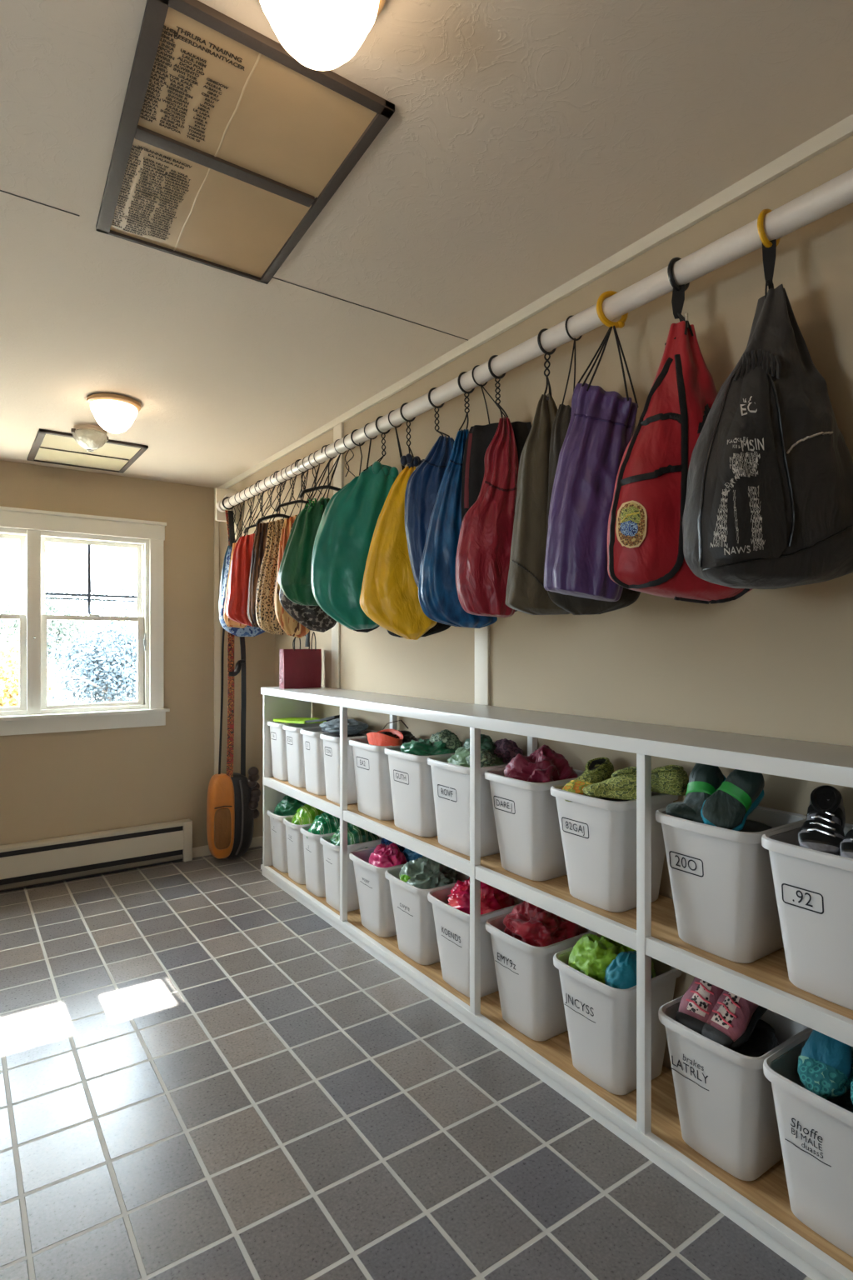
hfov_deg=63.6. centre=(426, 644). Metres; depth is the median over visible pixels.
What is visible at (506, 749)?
cloth bundle
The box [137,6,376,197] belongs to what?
diffuser
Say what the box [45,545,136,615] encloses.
grille
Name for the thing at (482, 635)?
trim
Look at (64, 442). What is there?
diffuser
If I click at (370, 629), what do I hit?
cloth bag
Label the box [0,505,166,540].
trim
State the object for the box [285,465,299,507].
wire hook
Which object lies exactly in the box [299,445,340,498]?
hanger
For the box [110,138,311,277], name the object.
diffuser
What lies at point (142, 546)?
window
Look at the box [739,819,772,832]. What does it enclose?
folded cloth
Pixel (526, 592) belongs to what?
drawstring bag
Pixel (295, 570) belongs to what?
drawstring bag
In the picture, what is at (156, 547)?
trim
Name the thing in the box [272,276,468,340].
trim
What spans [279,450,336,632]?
patterned bag
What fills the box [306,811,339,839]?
wrapped bundle
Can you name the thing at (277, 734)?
storage bin
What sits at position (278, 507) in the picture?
hanger
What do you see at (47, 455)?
diffuser
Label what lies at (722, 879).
storage bin
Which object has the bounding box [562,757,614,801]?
slipper
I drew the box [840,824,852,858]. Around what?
sneaker
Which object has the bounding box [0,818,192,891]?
baseboard heater
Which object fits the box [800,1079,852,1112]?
folded cloth
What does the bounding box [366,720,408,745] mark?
pouch
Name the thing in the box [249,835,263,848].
baseboard
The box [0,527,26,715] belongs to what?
window
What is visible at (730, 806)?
shoe
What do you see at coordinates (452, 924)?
storage bin
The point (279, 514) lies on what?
hanger
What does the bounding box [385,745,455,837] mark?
storage bin
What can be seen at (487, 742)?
cloth bundle
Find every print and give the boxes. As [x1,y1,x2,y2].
[710,489,750,554]
[721,451,760,495]
[748,485,765,550]
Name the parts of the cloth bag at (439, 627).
cord, cord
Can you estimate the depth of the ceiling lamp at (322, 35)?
1.04 m
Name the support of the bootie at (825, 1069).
on the folded cloth at (845, 1102)
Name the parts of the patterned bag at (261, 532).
cord, cord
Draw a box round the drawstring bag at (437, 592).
[418,371,497,628]
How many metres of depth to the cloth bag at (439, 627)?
2.53 m
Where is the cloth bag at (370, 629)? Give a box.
[347,423,379,632]
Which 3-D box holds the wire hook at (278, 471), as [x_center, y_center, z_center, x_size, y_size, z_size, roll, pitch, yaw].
[-0.726,-0.762,3.433,0.062,0.217,0.034,0,0,-35]
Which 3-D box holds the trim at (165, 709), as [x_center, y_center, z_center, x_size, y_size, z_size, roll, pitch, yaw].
[-2.271,0.414,3.983,1.495,0.020,0.082,0,0,-35]
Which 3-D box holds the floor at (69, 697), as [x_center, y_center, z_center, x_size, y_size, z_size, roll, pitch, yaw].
[-21.332,1.846,30.773,80.000,0.100,65.112,0,0,-35]
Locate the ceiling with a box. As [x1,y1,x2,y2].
[0,0,852,488]
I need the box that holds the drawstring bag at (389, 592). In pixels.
[360,402,437,639]
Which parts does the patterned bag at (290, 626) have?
cord, cord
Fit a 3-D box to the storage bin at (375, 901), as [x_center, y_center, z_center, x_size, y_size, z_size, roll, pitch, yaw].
[-0.172,1.167,3.272,0.318,0.339,0.326,0,0,-35]
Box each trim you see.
[0,190,79,216]
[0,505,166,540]
[0,707,169,720]
[0,711,165,735]
[26,529,40,714]
[149,539,163,709]
[214,487,220,774]
[218,114,852,489]
[234,522,241,542]
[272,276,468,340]
[331,621,339,688]
[333,422,343,494]
[475,625,489,704]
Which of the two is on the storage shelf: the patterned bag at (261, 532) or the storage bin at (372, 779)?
the storage bin at (372, 779)
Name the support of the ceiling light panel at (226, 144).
attached to the ceiling
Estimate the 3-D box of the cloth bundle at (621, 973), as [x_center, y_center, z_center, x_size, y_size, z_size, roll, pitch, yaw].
[0.614,1.001,2.089,0.175,0.141,0.116,0,0,-35]
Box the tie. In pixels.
[305,630,309,646]
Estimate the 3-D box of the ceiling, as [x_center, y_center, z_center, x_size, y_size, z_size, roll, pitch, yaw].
[-0.806,-1.100,1.320,3.880,0.100,6.588,0,0,-35]
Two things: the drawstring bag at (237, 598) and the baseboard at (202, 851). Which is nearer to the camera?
the drawstring bag at (237, 598)
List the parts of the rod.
plate, plate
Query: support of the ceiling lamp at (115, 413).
attached to the ceiling
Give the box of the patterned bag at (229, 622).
[223,480,268,628]
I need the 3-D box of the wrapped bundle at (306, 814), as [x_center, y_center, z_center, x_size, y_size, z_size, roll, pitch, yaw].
[-0.656,1.112,3.967,0.270,0.417,0.223,0,0,-35]
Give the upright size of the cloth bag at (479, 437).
0.779 m
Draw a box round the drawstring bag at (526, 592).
[505,328,569,614]
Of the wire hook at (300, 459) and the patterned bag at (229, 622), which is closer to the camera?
the wire hook at (300, 459)
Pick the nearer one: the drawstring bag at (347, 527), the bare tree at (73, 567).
the drawstring bag at (347, 527)
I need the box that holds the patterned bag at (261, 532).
[247,467,290,627]
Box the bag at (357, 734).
[319,718,368,737]
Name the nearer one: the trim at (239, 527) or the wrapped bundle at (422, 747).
the wrapped bundle at (422, 747)
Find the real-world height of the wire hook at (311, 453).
0.187 m
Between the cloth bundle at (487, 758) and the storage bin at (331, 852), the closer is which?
the cloth bundle at (487, 758)
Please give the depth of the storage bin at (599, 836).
2.07 m
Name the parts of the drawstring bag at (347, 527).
cord, cord, cord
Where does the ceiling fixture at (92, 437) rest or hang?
attached to the ceiling
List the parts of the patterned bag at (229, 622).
cord, cord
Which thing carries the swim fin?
on the storage bin at (294, 739)
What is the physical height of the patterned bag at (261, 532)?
0.789 m
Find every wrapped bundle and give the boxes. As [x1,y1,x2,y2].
[273,795,306,819]
[291,804,324,824]
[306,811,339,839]
[330,822,379,848]
[400,738,455,755]
[447,745,504,767]
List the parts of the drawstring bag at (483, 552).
cord, cord, neck cord, cord, cord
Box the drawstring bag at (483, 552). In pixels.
[455,355,519,617]
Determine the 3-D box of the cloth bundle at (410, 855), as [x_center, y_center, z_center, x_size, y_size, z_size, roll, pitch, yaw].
[-0.054,0.998,3.233,0.122,0.143,0.156,0,0,-35]
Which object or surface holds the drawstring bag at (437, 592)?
hanging from the rod
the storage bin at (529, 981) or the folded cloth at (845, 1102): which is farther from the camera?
the storage bin at (529, 981)
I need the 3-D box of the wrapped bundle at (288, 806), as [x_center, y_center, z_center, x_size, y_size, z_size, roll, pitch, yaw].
[-0.788,1.107,4.162,0.280,0.428,0.227,0,0,-35]
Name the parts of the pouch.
handle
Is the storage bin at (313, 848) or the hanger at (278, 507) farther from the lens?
the storage bin at (313, 848)
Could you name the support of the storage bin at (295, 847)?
on the storage shelf
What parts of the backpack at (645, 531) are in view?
cord, cord, cord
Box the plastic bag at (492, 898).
[447,877,514,914]
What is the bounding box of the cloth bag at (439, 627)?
[387,410,450,637]
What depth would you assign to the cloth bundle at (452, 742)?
2.96 m
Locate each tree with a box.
[0,539,135,701]
[0,542,133,620]
[0,571,124,704]
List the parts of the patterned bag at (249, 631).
cord, cord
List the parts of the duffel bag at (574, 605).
cord, cord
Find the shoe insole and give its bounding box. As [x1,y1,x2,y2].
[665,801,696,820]
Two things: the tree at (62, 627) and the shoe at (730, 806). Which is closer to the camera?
the shoe at (730, 806)
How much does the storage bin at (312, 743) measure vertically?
0.339 m
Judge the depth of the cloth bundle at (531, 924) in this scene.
2.38 m
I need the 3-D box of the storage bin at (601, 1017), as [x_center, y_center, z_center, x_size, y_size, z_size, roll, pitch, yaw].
[0.596,1.165,2.165,0.318,0.344,0.300,0,0,-35]
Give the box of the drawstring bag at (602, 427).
[544,290,639,601]
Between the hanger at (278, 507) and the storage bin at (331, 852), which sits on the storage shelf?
the storage bin at (331, 852)
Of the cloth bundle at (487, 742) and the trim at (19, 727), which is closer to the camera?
the cloth bundle at (487, 742)
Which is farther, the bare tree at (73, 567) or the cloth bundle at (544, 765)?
the bare tree at (73, 567)
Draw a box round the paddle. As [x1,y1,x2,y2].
[206,496,260,859]
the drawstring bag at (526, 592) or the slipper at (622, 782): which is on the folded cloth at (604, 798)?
the slipper at (622, 782)
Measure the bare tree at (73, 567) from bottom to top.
6.849 m
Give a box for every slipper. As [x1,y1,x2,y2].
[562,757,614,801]
[582,766,636,799]
[651,765,689,795]
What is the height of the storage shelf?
1.140 m
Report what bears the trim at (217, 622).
attached to the wall at (52, 785)
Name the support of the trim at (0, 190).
attached to the ceiling
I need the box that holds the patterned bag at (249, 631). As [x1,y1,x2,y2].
[219,485,265,636]
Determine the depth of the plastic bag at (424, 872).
2.93 m
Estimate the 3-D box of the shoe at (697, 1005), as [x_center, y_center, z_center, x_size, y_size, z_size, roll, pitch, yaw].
[0.779,0.927,1.872,0.255,0.217,0.119,0,0,-35]
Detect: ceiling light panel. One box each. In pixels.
[26,428,148,473]
[95,0,394,284]
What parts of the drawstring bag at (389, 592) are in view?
cord, cord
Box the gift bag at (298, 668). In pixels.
[279,631,321,689]
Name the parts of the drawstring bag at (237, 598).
cord, cord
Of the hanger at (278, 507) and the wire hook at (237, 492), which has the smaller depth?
the hanger at (278, 507)
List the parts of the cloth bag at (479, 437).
cord, cord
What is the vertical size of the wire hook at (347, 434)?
0.184 m
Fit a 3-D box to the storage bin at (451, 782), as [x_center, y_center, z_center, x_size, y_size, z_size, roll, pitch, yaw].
[0.201,0.625,2.734,0.318,0.344,0.326,0,0,-35]
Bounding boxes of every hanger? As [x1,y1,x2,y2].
[243,480,266,534]
[255,470,289,524]
[275,459,312,512]
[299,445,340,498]
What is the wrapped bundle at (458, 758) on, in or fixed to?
in the storage bin at (451, 782)
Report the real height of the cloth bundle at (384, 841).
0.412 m
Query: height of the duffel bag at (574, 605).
0.793 m
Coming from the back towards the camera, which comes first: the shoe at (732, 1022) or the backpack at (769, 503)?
the shoe at (732, 1022)
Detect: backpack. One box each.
[607,257,752,604]
[682,209,852,589]
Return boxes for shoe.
[675,976,724,1034]
[683,762,726,824]
[700,769,764,830]
[701,990,767,1050]
[798,785,845,854]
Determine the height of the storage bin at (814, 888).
0.344 m
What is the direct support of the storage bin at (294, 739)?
on the storage shelf
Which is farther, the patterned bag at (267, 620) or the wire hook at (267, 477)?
the wire hook at (267, 477)
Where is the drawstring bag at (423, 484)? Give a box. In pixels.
[405,387,454,587]
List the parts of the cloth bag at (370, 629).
cord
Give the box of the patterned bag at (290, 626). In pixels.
[274,456,313,638]
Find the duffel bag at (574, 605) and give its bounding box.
[546,315,640,614]
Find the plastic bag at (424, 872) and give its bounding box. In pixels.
[399,855,457,889]
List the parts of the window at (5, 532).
sash, sash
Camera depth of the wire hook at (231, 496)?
4.01 m
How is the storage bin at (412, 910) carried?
on the storage shelf
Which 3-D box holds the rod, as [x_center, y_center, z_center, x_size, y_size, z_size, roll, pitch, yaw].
[0.063,-0.855,2.370,0.156,0.195,4.545,0,0,-35]
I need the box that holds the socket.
[216,492,234,512]
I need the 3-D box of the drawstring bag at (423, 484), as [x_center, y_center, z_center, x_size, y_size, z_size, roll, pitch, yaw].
[0.042,-0.517,2.339,0.234,0.716,0.126,0,0,-6]
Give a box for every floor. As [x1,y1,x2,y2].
[0,845,812,1279]
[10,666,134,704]
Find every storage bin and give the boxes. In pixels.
[267,720,289,780]
[267,810,294,872]
[282,722,322,787]
[282,815,311,884]
[300,726,328,795]
[300,824,335,897]
[320,729,377,804]
[320,834,383,911]
[349,737,419,820]
[349,846,405,937]
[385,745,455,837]
[385,865,469,964]
[427,754,507,856]
[427,885,524,997]
[485,767,584,880]
[485,912,597,1040]
[550,782,678,912]
[553,946,681,1094]
[655,805,806,963]
[658,995,812,1180]
[761,822,852,1009]
[763,1029,852,1257]
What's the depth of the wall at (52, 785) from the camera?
4.38 m
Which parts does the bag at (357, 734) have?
cap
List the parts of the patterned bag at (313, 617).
cord, cord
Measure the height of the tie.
0.236 m
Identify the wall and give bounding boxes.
[0,460,274,847]
[219,135,852,592]
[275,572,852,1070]
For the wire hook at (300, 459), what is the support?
hanging from the rod
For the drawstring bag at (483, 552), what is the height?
0.791 m
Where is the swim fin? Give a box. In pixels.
[273,715,339,724]
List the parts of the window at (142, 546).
sash, sash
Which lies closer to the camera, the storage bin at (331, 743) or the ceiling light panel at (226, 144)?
the ceiling light panel at (226, 144)
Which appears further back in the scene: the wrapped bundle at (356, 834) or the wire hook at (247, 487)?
the wire hook at (247, 487)
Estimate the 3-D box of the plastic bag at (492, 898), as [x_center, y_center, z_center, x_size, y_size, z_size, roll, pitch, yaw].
[0.212,1.119,2.732,0.271,0.404,0.292,0,0,-35]
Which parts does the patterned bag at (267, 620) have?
cord, cord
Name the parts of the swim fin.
blade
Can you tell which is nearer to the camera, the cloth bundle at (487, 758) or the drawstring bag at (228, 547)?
the cloth bundle at (487, 758)
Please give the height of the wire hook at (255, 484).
0.208 m
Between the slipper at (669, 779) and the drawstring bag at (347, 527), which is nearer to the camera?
the slipper at (669, 779)
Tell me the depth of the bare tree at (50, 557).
15.02 m
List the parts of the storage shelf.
panel, post, post, post, post, post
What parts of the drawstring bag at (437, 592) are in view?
neck cord, cord, cord, cord, cord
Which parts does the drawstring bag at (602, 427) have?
cord, cord, cord, cord, cord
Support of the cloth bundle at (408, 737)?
in the storage bin at (372, 779)
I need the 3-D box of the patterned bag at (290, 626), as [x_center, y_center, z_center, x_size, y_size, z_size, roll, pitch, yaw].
[-0.608,-0.451,3.163,0.182,0.838,0.112,0,0,-10]
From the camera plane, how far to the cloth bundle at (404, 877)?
2.94 m
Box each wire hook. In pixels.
[228,495,239,531]
[235,492,245,528]
[244,487,254,524]
[255,484,266,520]
[264,476,274,509]
[275,470,285,511]
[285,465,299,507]
[296,459,310,499]
[308,453,322,494]
[343,434,355,476]
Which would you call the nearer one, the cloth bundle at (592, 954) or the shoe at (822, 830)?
the shoe at (822, 830)
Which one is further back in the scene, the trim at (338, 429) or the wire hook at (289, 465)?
the wire hook at (289, 465)
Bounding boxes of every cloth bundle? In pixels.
[369,842,407,867]
[379,730,418,744]
[380,838,404,852]
[399,874,410,882]
[402,847,422,862]
[429,729,462,749]
[464,734,495,754]
[465,749,495,767]
[493,738,523,764]
[503,744,578,782]
[503,900,579,946]
[568,933,656,984]
[604,950,652,989]
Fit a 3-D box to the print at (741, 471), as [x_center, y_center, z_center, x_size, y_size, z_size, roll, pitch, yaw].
[0.595,-0.324,1.298,0.068,0.083,0.009,0,0,11]
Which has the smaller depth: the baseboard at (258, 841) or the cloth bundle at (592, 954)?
the cloth bundle at (592, 954)
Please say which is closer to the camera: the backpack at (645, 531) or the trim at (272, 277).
the backpack at (645, 531)
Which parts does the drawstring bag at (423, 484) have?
neck cord, cord, cord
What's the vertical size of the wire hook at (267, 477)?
0.182 m
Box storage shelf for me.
[260,686,852,1279]
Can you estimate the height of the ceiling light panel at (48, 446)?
0.014 m
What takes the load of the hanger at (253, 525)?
hanging from the rod
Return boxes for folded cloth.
[595,797,629,801]
[735,1019,779,1057]
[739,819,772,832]
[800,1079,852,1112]
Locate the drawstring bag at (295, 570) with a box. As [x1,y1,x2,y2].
[278,439,346,605]
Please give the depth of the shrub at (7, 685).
8.22 m
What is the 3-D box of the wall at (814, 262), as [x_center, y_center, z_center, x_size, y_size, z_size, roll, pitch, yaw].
[0.572,-0.702,2.123,0.400,0.696,6.338,0,0,-35]
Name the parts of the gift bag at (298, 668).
handle, handle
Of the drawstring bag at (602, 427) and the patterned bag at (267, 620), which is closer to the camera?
the drawstring bag at (602, 427)
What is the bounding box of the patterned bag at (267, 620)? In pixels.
[255,462,301,634]
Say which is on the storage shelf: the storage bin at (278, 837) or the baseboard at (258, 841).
the storage bin at (278, 837)
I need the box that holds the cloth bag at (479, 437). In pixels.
[460,365,531,611]
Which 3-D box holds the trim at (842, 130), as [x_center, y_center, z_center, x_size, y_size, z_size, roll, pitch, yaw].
[0.359,-1.033,2.067,0.014,0.034,6.188,0,0,-35]
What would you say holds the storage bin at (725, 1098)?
on the storage shelf
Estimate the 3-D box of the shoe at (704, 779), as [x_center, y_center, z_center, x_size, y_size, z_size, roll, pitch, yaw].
[0.758,0.404,1.855,0.166,0.180,0.107,0,0,-35]
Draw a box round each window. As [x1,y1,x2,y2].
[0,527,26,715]
[40,530,149,714]
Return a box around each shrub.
[0,623,69,706]
[46,585,136,704]
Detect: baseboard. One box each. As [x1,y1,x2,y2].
[192,845,211,858]
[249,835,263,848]
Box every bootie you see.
[797,1029,852,1099]
[850,1079,852,1103]
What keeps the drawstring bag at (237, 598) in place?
hanging from the rod
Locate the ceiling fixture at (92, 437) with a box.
[70,424,108,451]
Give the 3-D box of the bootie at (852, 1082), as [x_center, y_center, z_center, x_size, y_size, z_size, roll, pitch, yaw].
[1.042,0.924,1.541,0.261,0.209,0.118,0,0,-35]
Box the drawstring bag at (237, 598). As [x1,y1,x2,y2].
[225,474,279,626]
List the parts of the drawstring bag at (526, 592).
cord, cord, cord, cord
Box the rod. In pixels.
[215,168,852,522]
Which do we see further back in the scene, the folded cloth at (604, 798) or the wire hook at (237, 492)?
the wire hook at (237, 492)
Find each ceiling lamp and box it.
[86,392,140,433]
[258,0,385,70]
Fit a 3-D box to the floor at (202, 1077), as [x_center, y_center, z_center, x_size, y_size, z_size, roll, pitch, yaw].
[-0.806,1.446,1.320,3.880,0.100,6.588,0,0,-35]
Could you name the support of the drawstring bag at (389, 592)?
hanging from the rod
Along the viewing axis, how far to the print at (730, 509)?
1.30 m
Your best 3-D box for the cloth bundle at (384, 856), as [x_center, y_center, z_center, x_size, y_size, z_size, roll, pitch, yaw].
[-0.179,1.012,3.213,0.163,0.170,0.217,0,0,-35]
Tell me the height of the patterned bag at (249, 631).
0.826 m
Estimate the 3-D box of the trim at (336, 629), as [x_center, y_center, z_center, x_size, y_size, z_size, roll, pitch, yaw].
[-0.536,-0.050,4.063,0.012,0.609,0.090,0,0,-35]
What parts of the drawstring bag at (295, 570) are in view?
cord, cord, cord, cord, cord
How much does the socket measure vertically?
0.119 m
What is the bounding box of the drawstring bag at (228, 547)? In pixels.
[218,490,249,610]
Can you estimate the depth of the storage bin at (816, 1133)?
1.55 m
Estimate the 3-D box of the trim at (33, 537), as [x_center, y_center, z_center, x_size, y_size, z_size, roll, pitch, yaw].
[-2.285,-0.132,3.998,0.070,1.075,0.024,0,0,-35]
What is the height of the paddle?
2.273 m
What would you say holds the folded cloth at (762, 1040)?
in the storage bin at (725, 1098)
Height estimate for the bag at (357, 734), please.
0.386 m
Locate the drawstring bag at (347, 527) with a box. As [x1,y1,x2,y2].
[311,415,398,629]
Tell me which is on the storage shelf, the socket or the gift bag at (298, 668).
the gift bag at (298, 668)
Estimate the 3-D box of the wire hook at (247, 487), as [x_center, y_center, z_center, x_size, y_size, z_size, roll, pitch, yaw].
[-0.976,-0.763,3.795,0.063,0.216,0.034,0,0,-35]
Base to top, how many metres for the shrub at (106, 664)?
2.788 m
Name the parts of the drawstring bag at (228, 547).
cord, cord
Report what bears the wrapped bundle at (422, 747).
in the storage bin at (411, 777)
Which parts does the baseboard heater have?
rail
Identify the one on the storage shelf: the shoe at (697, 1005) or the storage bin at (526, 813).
the storage bin at (526, 813)
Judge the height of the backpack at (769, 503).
0.763 m
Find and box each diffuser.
[34,447,129,470]
[40,434,140,459]
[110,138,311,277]
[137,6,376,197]

